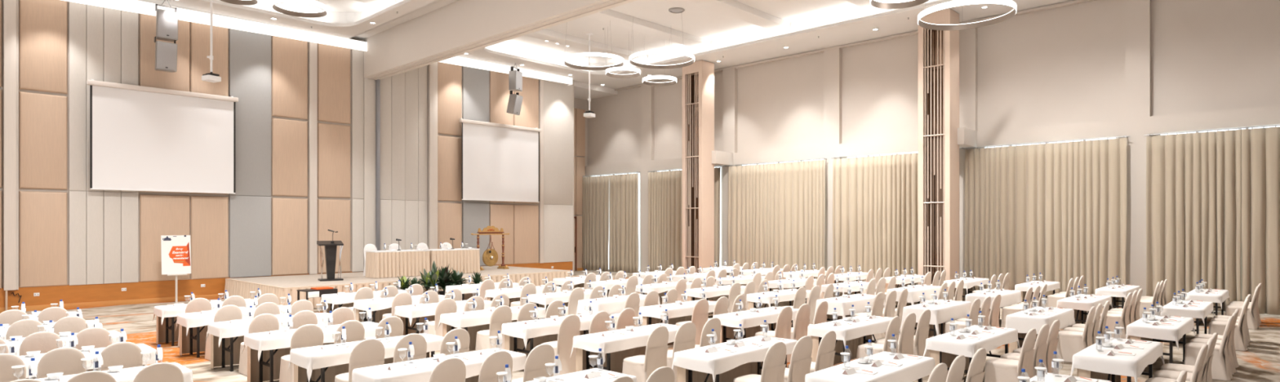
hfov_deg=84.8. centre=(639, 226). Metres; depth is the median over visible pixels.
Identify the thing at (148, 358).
tablecloth
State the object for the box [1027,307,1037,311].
dish
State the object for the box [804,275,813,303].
covered chair
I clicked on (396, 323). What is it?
covered chair
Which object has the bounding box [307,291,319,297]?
sign card
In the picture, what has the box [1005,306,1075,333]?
tablecloth
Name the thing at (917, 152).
window
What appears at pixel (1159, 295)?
drape
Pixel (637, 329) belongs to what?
tent card
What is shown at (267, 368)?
folding table
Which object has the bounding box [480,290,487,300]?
drape
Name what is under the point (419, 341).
covered chair
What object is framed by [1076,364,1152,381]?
folding table
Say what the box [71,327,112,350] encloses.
covered chair
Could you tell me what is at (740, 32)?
ceiling
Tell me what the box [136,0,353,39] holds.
trim
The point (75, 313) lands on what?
tablecloth
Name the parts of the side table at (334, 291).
leg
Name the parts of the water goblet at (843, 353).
paper lid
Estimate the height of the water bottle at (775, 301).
0.235 m
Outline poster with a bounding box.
[160,235,191,275]
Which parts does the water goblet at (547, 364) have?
paper lid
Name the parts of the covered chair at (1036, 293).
seat, backrest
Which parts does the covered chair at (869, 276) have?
backrest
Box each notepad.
[283,331,294,334]
[324,327,337,329]
[336,346,353,349]
[364,323,376,325]
[381,340,395,343]
[404,364,423,370]
[423,335,438,338]
[459,357,474,362]
[534,321,550,324]
[600,373,621,378]
[613,333,629,336]
[717,348,736,352]
[744,343,763,346]
[770,337,787,341]
[841,323,856,325]
[855,369,877,374]
[881,361,902,366]
[902,355,923,359]
[964,336,981,338]
[977,331,994,333]
[991,327,1008,329]
[1075,377,1097,381]
[1114,351,1135,355]
[1123,345,1144,349]
[1132,339,1151,343]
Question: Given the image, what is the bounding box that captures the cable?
[10,292,21,302]
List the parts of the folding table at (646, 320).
leg frame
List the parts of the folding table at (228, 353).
leg frame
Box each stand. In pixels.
[166,273,187,305]
[471,226,509,270]
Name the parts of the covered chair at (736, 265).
backrest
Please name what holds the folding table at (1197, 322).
on the floor
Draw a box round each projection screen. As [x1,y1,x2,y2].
[86,79,238,193]
[459,118,541,202]
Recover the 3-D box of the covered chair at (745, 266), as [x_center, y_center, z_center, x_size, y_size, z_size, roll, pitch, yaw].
[3.751,1.821,26.258,0.593,0.945,0.498,0,0,42]
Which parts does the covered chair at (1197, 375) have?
seat, backrest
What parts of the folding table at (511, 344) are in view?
leg frame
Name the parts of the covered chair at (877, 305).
seat, backrest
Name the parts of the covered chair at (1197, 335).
seat, backrest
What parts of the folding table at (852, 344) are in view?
leg frame, leg frame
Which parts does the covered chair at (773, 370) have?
seat, backrest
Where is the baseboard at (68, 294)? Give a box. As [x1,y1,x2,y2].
[0,261,572,307]
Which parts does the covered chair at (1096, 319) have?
seat, backrest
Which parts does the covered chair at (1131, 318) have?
seat, backrest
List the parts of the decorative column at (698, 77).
mirror panel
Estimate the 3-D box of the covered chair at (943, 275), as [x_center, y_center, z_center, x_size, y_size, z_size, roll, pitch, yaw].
[9.211,1.821,21.863,0.593,0.945,0.498,0,0,41]
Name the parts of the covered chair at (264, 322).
backrest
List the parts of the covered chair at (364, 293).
backrest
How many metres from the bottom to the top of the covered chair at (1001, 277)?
0.945 m
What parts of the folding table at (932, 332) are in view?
leg frame, leg frame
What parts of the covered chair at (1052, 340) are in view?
seat, backrest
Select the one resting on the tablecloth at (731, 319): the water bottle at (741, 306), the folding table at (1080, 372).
the water bottle at (741, 306)
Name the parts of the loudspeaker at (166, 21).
hanging frame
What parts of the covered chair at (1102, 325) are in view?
seat, backrest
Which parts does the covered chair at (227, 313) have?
backrest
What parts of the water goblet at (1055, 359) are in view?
paper lid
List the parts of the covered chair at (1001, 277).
backrest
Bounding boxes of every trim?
[0,293,224,312]
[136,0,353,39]
[363,77,375,271]
[375,79,380,250]
[457,55,570,85]
[614,0,1096,91]
[711,150,733,166]
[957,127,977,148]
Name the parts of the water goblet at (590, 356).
paper lid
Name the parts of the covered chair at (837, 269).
backrest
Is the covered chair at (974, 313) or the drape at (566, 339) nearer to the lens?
the drape at (566, 339)
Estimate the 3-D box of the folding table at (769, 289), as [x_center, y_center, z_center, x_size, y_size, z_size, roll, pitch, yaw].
[4.369,1.933,20.333,0.576,0.735,1.859,0,0,44]
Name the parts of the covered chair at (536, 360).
seat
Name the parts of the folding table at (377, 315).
leg frame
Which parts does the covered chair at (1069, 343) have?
seat, backrest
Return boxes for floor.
[0,270,1279,381]
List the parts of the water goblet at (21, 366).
paper lid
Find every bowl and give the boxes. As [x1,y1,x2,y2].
[858,357,869,363]
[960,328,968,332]
[1103,342,1112,346]
[1148,316,1155,319]
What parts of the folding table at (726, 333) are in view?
leg frame, leg frame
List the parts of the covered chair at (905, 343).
seat, backrest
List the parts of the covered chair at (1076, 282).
seat, backrest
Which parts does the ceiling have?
coffer trim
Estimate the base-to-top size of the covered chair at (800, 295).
0.945 m
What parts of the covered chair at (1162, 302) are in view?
seat, backrest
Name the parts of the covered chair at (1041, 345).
seat, backrest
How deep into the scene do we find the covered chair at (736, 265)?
25.65 m
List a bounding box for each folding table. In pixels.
[26,364,145,378]
[155,315,179,346]
[179,324,208,357]
[210,333,244,371]
[247,338,365,381]
[293,351,434,381]
[323,302,353,313]
[355,307,391,323]
[397,315,435,335]
[442,320,516,351]
[462,292,477,300]
[465,374,479,381]
[487,297,519,306]
[504,329,589,357]
[529,302,568,319]
[555,283,584,288]
[576,346,646,373]
[637,290,668,304]
[641,315,692,325]
[677,355,786,381]
[687,293,743,318]
[717,284,746,285]
[720,320,792,342]
[748,297,806,310]
[768,286,802,291]
[810,333,875,364]
[822,291,861,298]
[826,311,864,322]
[833,280,861,283]
[884,283,923,292]
[895,301,919,308]
[914,317,964,337]
[929,343,1008,376]
[945,284,984,301]
[1008,329,1059,352]
[1017,289,1054,303]
[1059,306,1103,330]
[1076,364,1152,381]
[1101,296,1124,313]
[1129,333,1186,363]
[1163,315,1206,345]
[1193,302,1223,325]
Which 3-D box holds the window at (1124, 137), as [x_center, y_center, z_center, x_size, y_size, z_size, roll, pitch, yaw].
[12.765,-0.220,22.019,4.110,4.840,0.080,0,0,44]
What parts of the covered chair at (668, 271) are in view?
backrest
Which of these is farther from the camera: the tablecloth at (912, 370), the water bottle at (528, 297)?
the water bottle at (528, 297)
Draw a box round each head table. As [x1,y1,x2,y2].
[364,249,430,278]
[429,248,479,273]
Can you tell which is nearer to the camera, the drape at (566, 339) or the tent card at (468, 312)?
the drape at (566, 339)
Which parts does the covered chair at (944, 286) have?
backrest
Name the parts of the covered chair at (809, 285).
backrest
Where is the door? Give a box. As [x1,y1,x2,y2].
[573,216,576,271]
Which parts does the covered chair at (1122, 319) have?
seat, backrest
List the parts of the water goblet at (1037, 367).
paper lid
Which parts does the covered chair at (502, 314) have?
seat, backrest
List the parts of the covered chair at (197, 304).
backrest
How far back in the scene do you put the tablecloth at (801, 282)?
19.76 m
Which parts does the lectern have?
panel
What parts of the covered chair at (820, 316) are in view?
backrest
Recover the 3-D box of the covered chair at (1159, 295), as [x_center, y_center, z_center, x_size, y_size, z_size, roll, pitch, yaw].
[12.787,1.821,17.614,0.594,0.945,0.498,0,0,45]
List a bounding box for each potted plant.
[394,275,410,290]
[404,276,426,293]
[417,268,435,293]
[425,260,441,294]
[432,264,453,295]
[445,268,468,285]
[468,271,482,284]
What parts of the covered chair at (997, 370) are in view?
seat, backrest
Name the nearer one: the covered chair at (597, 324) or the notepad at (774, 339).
the notepad at (774, 339)
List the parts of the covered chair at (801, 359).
seat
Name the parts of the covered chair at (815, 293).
backrest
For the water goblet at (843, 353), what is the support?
on the tablecloth at (912, 370)
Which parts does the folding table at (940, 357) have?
leg frame, leg frame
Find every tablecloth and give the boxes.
[0,320,102,340]
[4,330,125,355]
[17,343,157,377]
[28,311,82,319]
[33,362,192,381]
[152,298,257,324]
[175,305,288,336]
[205,312,328,346]
[241,321,378,359]
[287,333,443,381]
[319,288,406,310]
[351,347,526,381]
[352,294,444,319]
[366,249,425,251]
[394,300,491,324]
[423,248,477,249]
[437,306,546,328]
[444,282,518,294]
[484,285,560,300]
[501,313,614,347]
[526,368,636,381]
[528,289,607,310]
[552,275,613,285]
[569,323,679,364]
[576,294,660,315]
[590,278,643,294]
[632,271,675,278]
[635,281,691,293]
[637,299,715,323]
[671,272,718,282]
[671,335,797,381]
[684,284,746,300]
[701,266,742,273]
[713,306,798,334]
[715,275,764,284]
[740,267,782,275]
[746,288,810,306]
[768,278,817,289]
[782,270,826,278]
[804,351,935,381]
[807,315,900,350]
[813,293,884,321]
[820,281,876,294]
[834,271,874,282]
[884,274,925,286]
[884,284,941,305]
[898,299,971,335]
[923,324,1019,357]
[943,277,989,292]
[964,288,1022,308]
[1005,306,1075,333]
[1014,280,1060,293]
[1030,372,1111,381]
[1056,293,1112,311]
[1070,337,1164,381]
[1094,284,1140,298]
[1125,314,1195,351]
[1160,299,1213,326]
[1185,288,1229,308]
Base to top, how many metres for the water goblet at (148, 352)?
0.175 m
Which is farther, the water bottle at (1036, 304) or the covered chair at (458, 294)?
the covered chair at (458, 294)
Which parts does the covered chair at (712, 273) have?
backrest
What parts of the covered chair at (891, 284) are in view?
backrest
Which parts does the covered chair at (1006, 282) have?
backrest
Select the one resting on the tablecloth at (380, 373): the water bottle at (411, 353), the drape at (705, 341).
the water bottle at (411, 353)
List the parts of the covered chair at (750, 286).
backrest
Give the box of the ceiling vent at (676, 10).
[668,7,684,13]
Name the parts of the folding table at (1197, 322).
leg frame, leg frame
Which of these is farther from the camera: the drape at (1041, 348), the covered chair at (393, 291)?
the covered chair at (393, 291)
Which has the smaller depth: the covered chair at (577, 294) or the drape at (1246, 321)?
the drape at (1246, 321)
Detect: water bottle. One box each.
[0,324,4,340]
[8,337,18,354]
[21,302,26,312]
[28,357,37,379]
[32,310,38,320]
[47,320,53,332]
[58,299,63,308]
[69,333,78,346]
[75,307,82,316]
[93,316,99,327]
[93,351,102,370]
[119,328,127,342]
[155,344,163,363]
[190,292,195,300]
[216,297,222,307]
[224,290,228,298]
[248,306,253,315]
[253,295,257,305]
[257,288,261,296]
[286,293,291,302]
[287,302,291,316]
[288,314,293,330]
[322,300,328,310]
[328,311,333,326]
[341,326,346,344]
[349,282,353,293]
[367,307,372,321]
[383,287,388,298]
[384,321,391,339]
[397,280,400,289]
[407,342,414,363]
[423,317,429,334]
[424,292,429,304]
[450,290,454,298]
[453,336,460,356]
[471,298,476,311]
[496,330,502,350]
[499,296,503,305]
[503,364,511,381]
[525,293,529,302]
[533,306,537,316]
[553,355,561,379]
[561,303,566,313]
[588,301,593,311]
[596,348,604,370]
[602,287,606,298]
[610,315,616,332]
[637,312,643,328]
[664,309,669,324]
[683,291,687,300]
[710,328,716,347]
[737,324,744,342]
[738,299,743,309]
[757,297,762,310]
[762,320,768,337]
[774,294,779,303]
[832,307,838,319]
[844,345,851,367]
[850,304,856,319]
[866,302,871,315]
[866,339,874,359]
[890,333,897,353]
[933,290,937,302]
[949,318,955,334]
[965,314,972,330]
[977,311,982,326]
[1019,368,1030,381]
[1023,299,1028,310]
[1032,297,1038,306]
[1036,359,1047,377]
[1051,351,1058,373]
[1095,331,1104,350]
[1103,325,1111,339]
[1114,321,1121,338]
[1142,307,1147,322]
[1150,304,1156,315]
[1155,302,1160,314]
[1172,293,1177,305]
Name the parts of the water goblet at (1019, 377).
paper lid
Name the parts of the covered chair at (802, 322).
backrest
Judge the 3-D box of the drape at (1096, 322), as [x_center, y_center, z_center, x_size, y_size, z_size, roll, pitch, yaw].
[8.024,1.967,12.271,0.078,0.654,0.440,0,0,42]
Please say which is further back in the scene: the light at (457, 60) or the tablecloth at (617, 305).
the light at (457, 60)
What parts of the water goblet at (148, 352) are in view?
paper lid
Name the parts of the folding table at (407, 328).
leg frame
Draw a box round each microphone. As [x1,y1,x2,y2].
[328,229,337,243]
[395,238,401,250]
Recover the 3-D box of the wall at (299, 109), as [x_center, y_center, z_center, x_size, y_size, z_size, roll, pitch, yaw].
[-13.820,-2.350,22.002,0.420,9.300,30.736,0,0,44]
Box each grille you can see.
[157,9,177,39]
[513,95,523,115]
[515,71,522,90]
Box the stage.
[223,265,573,308]
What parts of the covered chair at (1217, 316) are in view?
seat, backrest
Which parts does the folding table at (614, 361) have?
leg frame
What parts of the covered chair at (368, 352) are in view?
seat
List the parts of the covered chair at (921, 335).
backrest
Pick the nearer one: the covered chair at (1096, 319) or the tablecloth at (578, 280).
the covered chair at (1096, 319)
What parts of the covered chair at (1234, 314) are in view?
seat, backrest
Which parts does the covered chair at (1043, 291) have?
backrest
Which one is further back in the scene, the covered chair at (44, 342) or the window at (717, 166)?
the window at (717, 166)
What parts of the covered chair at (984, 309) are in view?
seat, backrest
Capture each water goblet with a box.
[11,364,25,371]
[55,338,66,347]
[80,357,93,368]
[140,351,151,368]
[397,348,407,355]
[446,342,454,348]
[496,371,507,375]
[545,363,555,373]
[588,355,598,365]
[840,352,849,368]
[887,339,896,348]
[1017,376,1030,381]
[1034,366,1046,377]
[1053,358,1064,376]
[1095,336,1105,351]
[1115,326,1124,340]
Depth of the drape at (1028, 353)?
9.26 m
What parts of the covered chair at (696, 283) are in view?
backrest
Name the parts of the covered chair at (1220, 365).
seat, backrest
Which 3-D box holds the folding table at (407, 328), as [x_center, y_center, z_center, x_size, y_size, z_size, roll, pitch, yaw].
[-3.910,1.933,14.155,0.576,0.735,1.859,0,0,44]
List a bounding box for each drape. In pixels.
[291,343,323,381]
[350,360,384,381]
[392,306,397,316]
[435,314,442,336]
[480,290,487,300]
[481,374,512,381]
[490,320,511,349]
[559,332,580,373]
[585,282,592,289]
[591,328,608,333]
[617,324,635,329]
[626,285,637,295]
[647,345,668,378]
[675,341,695,381]
[676,289,685,302]
[693,313,708,344]
[702,335,720,346]
[715,311,728,315]
[729,293,740,312]
[733,307,746,311]
[745,292,755,310]
[754,281,760,293]
[764,364,786,381]
[777,322,791,362]
[791,357,812,381]
[795,299,805,308]
[795,319,809,340]
[805,284,813,303]
[809,297,820,323]
[817,284,824,299]
[818,351,835,370]
[867,289,875,294]
[873,305,884,338]
[875,277,881,285]
[877,288,885,299]
[886,302,896,317]
[887,333,899,353]
[898,301,906,327]
[902,329,915,355]
[918,325,929,357]
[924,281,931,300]
[933,280,939,285]
[940,294,945,299]
[948,292,954,300]
[956,290,963,301]
[969,313,979,326]
[970,372,984,381]
[981,310,990,326]
[991,307,999,327]
[1003,282,1009,289]
[1022,348,1035,380]
[1026,299,1031,309]
[1035,343,1048,374]
[1040,295,1045,306]
[1047,338,1058,373]
[1087,322,1093,346]
[1093,319,1100,343]
[1102,315,1107,336]
[1124,306,1130,337]
[1130,303,1135,323]
[1135,302,1140,320]
[1155,293,1158,315]
[1157,292,1163,315]
[1162,290,1164,306]
[1196,367,1204,381]
[1203,361,1208,381]
[1207,354,1213,381]
[1225,333,1232,378]
[1227,329,1235,373]
[1231,325,1238,367]
[1242,315,1248,350]
[1243,311,1248,345]
[1244,308,1250,342]
[1253,300,1257,328]
[1254,297,1259,325]
[1256,295,1261,323]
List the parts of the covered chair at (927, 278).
backrest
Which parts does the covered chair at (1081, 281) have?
backrest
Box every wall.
[0,0,573,311]
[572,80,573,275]
[573,97,587,271]
[585,0,1279,296]
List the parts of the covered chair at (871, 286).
backrest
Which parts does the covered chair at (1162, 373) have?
seat, backrest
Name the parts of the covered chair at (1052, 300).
seat, backrest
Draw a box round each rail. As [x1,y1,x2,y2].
[583,172,639,177]
[647,165,726,172]
[727,158,826,166]
[831,151,916,158]
[959,135,1129,149]
[1143,124,1279,136]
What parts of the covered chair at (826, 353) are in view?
seat, backrest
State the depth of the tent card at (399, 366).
7.65 m
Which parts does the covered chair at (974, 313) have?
seat, backrest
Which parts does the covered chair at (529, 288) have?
seat, backrest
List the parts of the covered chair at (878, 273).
backrest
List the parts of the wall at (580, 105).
wood panel, wood panel, wood panel, wood panel, wood panel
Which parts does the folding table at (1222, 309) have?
leg frame, leg frame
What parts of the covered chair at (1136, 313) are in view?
seat, backrest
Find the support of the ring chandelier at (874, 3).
hanging from the ceiling
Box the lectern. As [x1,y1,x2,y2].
[316,240,343,281]
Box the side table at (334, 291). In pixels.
[297,288,337,300]
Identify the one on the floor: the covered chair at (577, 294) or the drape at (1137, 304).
the covered chair at (577, 294)
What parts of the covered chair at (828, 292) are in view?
backrest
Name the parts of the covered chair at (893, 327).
seat, backrest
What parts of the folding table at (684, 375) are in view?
leg frame, leg frame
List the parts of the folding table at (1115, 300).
leg frame, leg frame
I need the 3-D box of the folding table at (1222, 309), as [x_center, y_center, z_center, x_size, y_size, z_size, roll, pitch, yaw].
[13.561,1.933,16.768,0.576,0.735,1.859,0,0,44]
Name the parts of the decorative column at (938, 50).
cross rod, cross rod, cross rod, cross rod, mirror panel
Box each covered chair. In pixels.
[0,309,29,325]
[0,338,8,353]
[0,353,26,381]
[5,319,44,339]
[10,378,42,381]
[19,331,62,355]
[36,346,86,378]
[37,306,69,323]
[53,315,88,335]
[66,370,116,381]
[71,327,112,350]
[97,342,142,371]
[133,362,183,381]
[177,297,211,346]
[204,305,242,360]
[222,295,245,307]
[238,313,279,376]
[253,302,279,317]
[255,293,278,307]
[279,324,324,381]
[288,299,313,315]
[288,310,317,329]
[328,306,354,325]
[333,320,364,343]
[334,338,384,381]
[348,287,373,319]
[363,244,377,275]
[375,315,403,338]
[379,285,398,297]
[382,292,412,319]
[388,243,401,250]
[393,333,426,363]
[406,284,423,295]
[416,243,428,249]
[419,290,439,303]
[424,297,457,336]
[429,357,466,381]
[440,242,452,248]
[440,328,470,355]
[444,288,462,301]
[463,296,484,311]
[475,305,511,351]
[478,351,512,381]
[479,279,494,300]
[490,293,509,308]
[497,278,512,288]
[510,283,536,306]
[511,343,554,381]
[516,302,537,321]
[518,276,531,286]
[541,314,580,376]
[542,281,556,293]
[545,299,564,318]
[560,280,573,292]
[564,287,584,315]
[581,272,595,289]
[588,311,609,333]
[589,285,604,298]
[600,271,610,280]
[608,284,622,297]
[608,292,639,330]
[611,375,633,381]
[614,271,625,279]
[615,307,635,329]
[621,275,638,295]
[622,325,668,381]
[638,290,658,326]
[642,274,653,284]
[646,366,675,381]
[653,267,672,283]
[657,273,667,283]
[662,278,686,304]
[663,288,677,304]
[666,321,696,381]
[671,266,684,282]
[675,298,708,344]
[685,277,701,301]
[687,266,695,274]
[694,317,720,348]
[700,270,715,288]
[703,275,715,287]
[707,296,728,319]
[715,269,726,284]
[726,262,739,277]
[727,282,741,313]
[728,268,737,276]
[731,293,746,312]
[733,342,786,381]
[739,262,748,275]
[740,272,761,294]
[743,280,755,310]
[751,262,758,269]
[755,306,792,362]
[757,280,768,293]
[764,271,773,280]
[772,265,780,280]
[774,270,783,279]
[774,303,810,340]
[781,286,806,327]
[782,264,790,279]
[783,336,813,381]
[786,330,835,373]
[791,263,798,271]
[792,284,820,324]
[793,301,827,337]
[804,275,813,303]
[807,283,834,303]
[816,274,824,299]
[817,266,825,284]
[824,265,842,279]
[824,266,833,284]
[826,273,834,284]
[853,292,885,339]
[856,315,900,359]
[861,269,873,293]
[864,278,875,312]
[866,290,896,336]
[874,312,915,355]
[875,268,881,292]
[875,275,896,303]
[875,277,885,299]
[883,267,890,277]
[883,288,907,333]
[898,309,930,357]
[920,282,946,303]
[923,271,931,300]
[927,363,947,381]
[928,280,955,300]
[930,270,946,286]
[932,271,939,285]
[944,298,980,333]
[945,280,964,301]
[946,355,965,381]
[956,296,991,326]
[965,347,986,381]
[967,293,1000,327]
[972,274,995,293]
[979,273,1003,290]
[984,328,1036,381]
[986,272,1010,289]
[1000,287,1032,328]
[1000,324,1049,376]
[1010,285,1039,307]
[1013,320,1060,373]
[1018,284,1047,306]
[1046,278,1073,307]
[1053,276,1079,296]
[1056,306,1095,362]
[1058,275,1084,294]
[1062,303,1102,344]
[1071,300,1109,339]
[1099,292,1132,338]
[1107,290,1137,324]
[1110,288,1142,321]
[1139,281,1159,319]
[1140,280,1164,315]
[1141,279,1167,315]
[1145,344,1208,381]
[1154,337,1213,381]
[1160,333,1217,381]
[1176,370,1186,381]
[1183,315,1233,380]
[1190,312,1236,374]
[1194,308,1239,368]
[1208,298,1248,351]
[1210,296,1249,346]
[1213,293,1251,342]
[1225,286,1258,328]
[1227,284,1260,326]
[1230,283,1262,323]
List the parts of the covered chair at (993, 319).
backrest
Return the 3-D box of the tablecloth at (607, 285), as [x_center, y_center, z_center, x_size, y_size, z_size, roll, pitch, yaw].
[-0.488,1.729,20.211,0.706,0.339,1.950,0,0,44]
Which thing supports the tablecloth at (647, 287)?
on the folding table at (662, 294)
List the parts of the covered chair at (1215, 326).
seat, backrest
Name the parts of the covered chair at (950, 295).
backrest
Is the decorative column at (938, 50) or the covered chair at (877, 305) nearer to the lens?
the covered chair at (877, 305)
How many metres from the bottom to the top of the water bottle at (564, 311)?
0.235 m
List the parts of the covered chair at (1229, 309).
seat, backrest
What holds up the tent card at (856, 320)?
on the tablecloth at (843, 332)
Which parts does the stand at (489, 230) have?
post, rail, post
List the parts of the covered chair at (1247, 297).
seat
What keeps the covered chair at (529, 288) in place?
on the floor
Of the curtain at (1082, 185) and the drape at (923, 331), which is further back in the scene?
the curtain at (1082, 185)
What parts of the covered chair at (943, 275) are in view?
backrest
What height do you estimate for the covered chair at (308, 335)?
0.945 m
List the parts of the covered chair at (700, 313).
seat, backrest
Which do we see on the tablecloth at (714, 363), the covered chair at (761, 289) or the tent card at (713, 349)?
the tent card at (713, 349)
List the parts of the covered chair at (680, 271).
backrest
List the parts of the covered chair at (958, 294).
backrest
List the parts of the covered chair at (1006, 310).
seat, backrest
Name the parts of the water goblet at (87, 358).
paper lid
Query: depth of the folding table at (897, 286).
21.97 m
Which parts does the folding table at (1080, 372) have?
leg frame, leg frame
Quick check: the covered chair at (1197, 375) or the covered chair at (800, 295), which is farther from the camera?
the covered chair at (800, 295)
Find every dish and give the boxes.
[8,335,22,340]
[24,351,40,356]
[41,320,53,324]
[44,372,62,379]
[58,331,71,336]
[80,345,94,351]
[106,365,123,372]
[431,353,444,359]
[532,376,548,381]
[549,315,558,319]
[624,325,634,330]
[724,339,737,344]
[748,307,756,311]
[843,316,853,320]
[856,357,871,364]
[957,328,970,332]
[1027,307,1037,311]
[1101,342,1115,346]
[1146,316,1157,320]
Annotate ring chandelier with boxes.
[219,0,257,5]
[271,0,327,17]
[564,20,624,70]
[605,28,640,78]
[629,17,694,69]
[642,38,676,85]
[870,0,928,8]
[917,0,1016,30]
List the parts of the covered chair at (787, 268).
backrest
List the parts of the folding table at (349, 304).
leg frame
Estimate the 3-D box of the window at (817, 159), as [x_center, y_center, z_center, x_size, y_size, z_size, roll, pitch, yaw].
[5.696,-0.220,28.770,4.200,4.840,0.080,0,0,44]
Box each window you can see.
[587,173,639,271]
[653,166,720,266]
[736,159,823,166]
[840,151,918,158]
[977,137,1124,148]
[1151,125,1279,136]
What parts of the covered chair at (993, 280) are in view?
backrest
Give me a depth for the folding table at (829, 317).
15.32 m
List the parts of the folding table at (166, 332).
leg frame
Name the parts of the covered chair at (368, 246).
backrest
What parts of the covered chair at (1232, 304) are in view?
seat, backrest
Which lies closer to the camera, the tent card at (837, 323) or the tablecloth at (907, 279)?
the tent card at (837, 323)
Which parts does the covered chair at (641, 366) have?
seat, backrest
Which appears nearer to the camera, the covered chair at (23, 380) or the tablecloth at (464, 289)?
the covered chair at (23, 380)
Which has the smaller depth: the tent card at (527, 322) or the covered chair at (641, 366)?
the covered chair at (641, 366)
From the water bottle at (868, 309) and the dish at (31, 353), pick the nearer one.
the dish at (31, 353)
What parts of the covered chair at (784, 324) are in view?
seat, backrest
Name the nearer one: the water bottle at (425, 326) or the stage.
the water bottle at (425, 326)
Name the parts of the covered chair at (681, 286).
backrest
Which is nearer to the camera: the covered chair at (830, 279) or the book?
the book
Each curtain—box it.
[582,174,609,271]
[608,173,638,273]
[648,169,682,271]
[714,166,720,266]
[728,163,768,274]
[767,159,825,279]
[832,155,879,281]
[878,151,918,284]
[964,142,1039,291]
[1038,137,1127,304]
[1146,128,1241,311]
[1240,125,1279,315]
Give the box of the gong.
[482,235,497,266]
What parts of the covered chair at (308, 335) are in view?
seat, backrest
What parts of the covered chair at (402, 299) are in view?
seat, backrest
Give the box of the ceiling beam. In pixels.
[364,0,636,79]
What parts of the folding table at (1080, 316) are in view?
leg frame, leg frame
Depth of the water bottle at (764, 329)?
9.89 m
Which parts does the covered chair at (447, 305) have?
seat, backrest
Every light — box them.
[61,0,367,51]
[439,56,572,84]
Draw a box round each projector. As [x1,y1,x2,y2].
[201,0,221,82]
[583,32,595,117]
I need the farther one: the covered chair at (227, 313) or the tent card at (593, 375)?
the covered chair at (227, 313)
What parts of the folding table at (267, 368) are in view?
leg frame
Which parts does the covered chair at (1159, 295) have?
seat, backrest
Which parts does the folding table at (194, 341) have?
leg frame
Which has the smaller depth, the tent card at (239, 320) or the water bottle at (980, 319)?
the water bottle at (980, 319)
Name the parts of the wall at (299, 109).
wood panel, wood panel, wood panel, wood post, metal trim, fabric panel, wood panel, wood panel, wood panel, fabric panel, fabric panel, fabric panel, fabric panel, fabric panel, fabric panel, fabric panel, fabric panel, wood panel, wood panel, wood panel, wood panel, fabric panel, fabric panel, wood panel, wood panel, wood panel, metal trim, wood panel, wood panel, wood panel, fabric panel, fabric panel, fabric panel, fabric panel, fabric panel, fabric panel, fabric panel, fabric panel, fabric panel, fabric panel, metal trim, wood panel, wood panel, wood panel, fabric panel, fabric panel, wood panel, wood panel, wood panel, wood panel, metal trim, fabric panel, fabric panel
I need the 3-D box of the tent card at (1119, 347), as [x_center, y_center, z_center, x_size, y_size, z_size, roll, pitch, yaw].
[6.124,1.536,8.967,0.170,0.046,0.072,0,0,-40]
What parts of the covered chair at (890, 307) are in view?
backrest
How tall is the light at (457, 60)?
0.420 m
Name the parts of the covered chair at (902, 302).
backrest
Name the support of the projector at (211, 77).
hanging from the ceiling
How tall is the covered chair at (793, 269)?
0.945 m
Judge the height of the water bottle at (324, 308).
0.235 m
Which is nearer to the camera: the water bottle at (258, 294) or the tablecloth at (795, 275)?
the water bottle at (258, 294)
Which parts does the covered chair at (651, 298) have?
backrest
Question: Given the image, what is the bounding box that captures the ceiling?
[149,0,1074,100]
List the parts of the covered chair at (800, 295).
backrest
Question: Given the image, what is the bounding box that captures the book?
[310,286,333,289]
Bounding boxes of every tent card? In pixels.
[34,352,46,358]
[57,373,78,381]
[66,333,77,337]
[88,346,106,352]
[119,367,139,373]
[173,302,184,306]
[200,310,212,314]
[229,319,242,323]
[268,329,282,334]
[320,344,336,349]
[372,297,381,300]
[387,363,404,370]
[414,303,423,306]
[436,355,451,362]
[462,311,472,314]
[480,349,493,355]
[524,320,534,324]
[553,316,563,320]
[579,313,588,317]
[584,371,600,378]
[601,332,613,336]
[631,327,641,331]
[660,323,669,327]
[704,346,717,352]
[733,342,744,346]
[735,311,744,315]
[756,309,764,312]
[760,336,771,341]
[833,321,841,325]
[842,368,856,374]
[853,318,860,322]
[871,360,882,366]
[893,353,903,359]
[956,334,964,339]
[972,329,978,334]
[984,325,991,329]
[1063,375,1076,381]
[1106,350,1115,355]
[1114,343,1124,349]
[1125,338,1133,343]
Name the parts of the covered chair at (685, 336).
seat, backrest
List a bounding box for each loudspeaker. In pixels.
[154,36,177,72]
[155,0,177,41]
[506,90,523,115]
[508,62,522,92]
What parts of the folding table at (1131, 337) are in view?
leg frame, leg frame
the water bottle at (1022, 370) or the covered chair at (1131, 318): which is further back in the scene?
the covered chair at (1131, 318)
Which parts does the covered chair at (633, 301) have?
seat, backrest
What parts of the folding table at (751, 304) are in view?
leg frame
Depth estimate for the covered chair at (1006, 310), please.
15.66 m
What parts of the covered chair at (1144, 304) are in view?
seat, backrest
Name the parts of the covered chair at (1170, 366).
seat, backrest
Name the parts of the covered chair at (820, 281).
backrest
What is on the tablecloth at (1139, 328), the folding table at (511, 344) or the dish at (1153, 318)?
the dish at (1153, 318)
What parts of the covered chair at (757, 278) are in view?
backrest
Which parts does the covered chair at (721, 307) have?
backrest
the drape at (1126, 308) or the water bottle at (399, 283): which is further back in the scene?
the water bottle at (399, 283)
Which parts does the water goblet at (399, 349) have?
paper lid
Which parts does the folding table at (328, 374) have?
leg frame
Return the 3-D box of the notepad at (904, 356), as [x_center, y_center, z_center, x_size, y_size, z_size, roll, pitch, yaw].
[3.239,1.556,8.362,0.210,0.006,0.150,0,0,42]
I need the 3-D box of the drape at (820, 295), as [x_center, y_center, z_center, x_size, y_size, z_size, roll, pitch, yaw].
[5.124,1.967,19.820,0.078,0.654,0.440,0,0,42]
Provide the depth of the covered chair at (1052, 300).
18.32 m
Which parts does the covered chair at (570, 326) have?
seat, backrest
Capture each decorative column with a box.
[682,60,714,274]
[918,8,959,284]

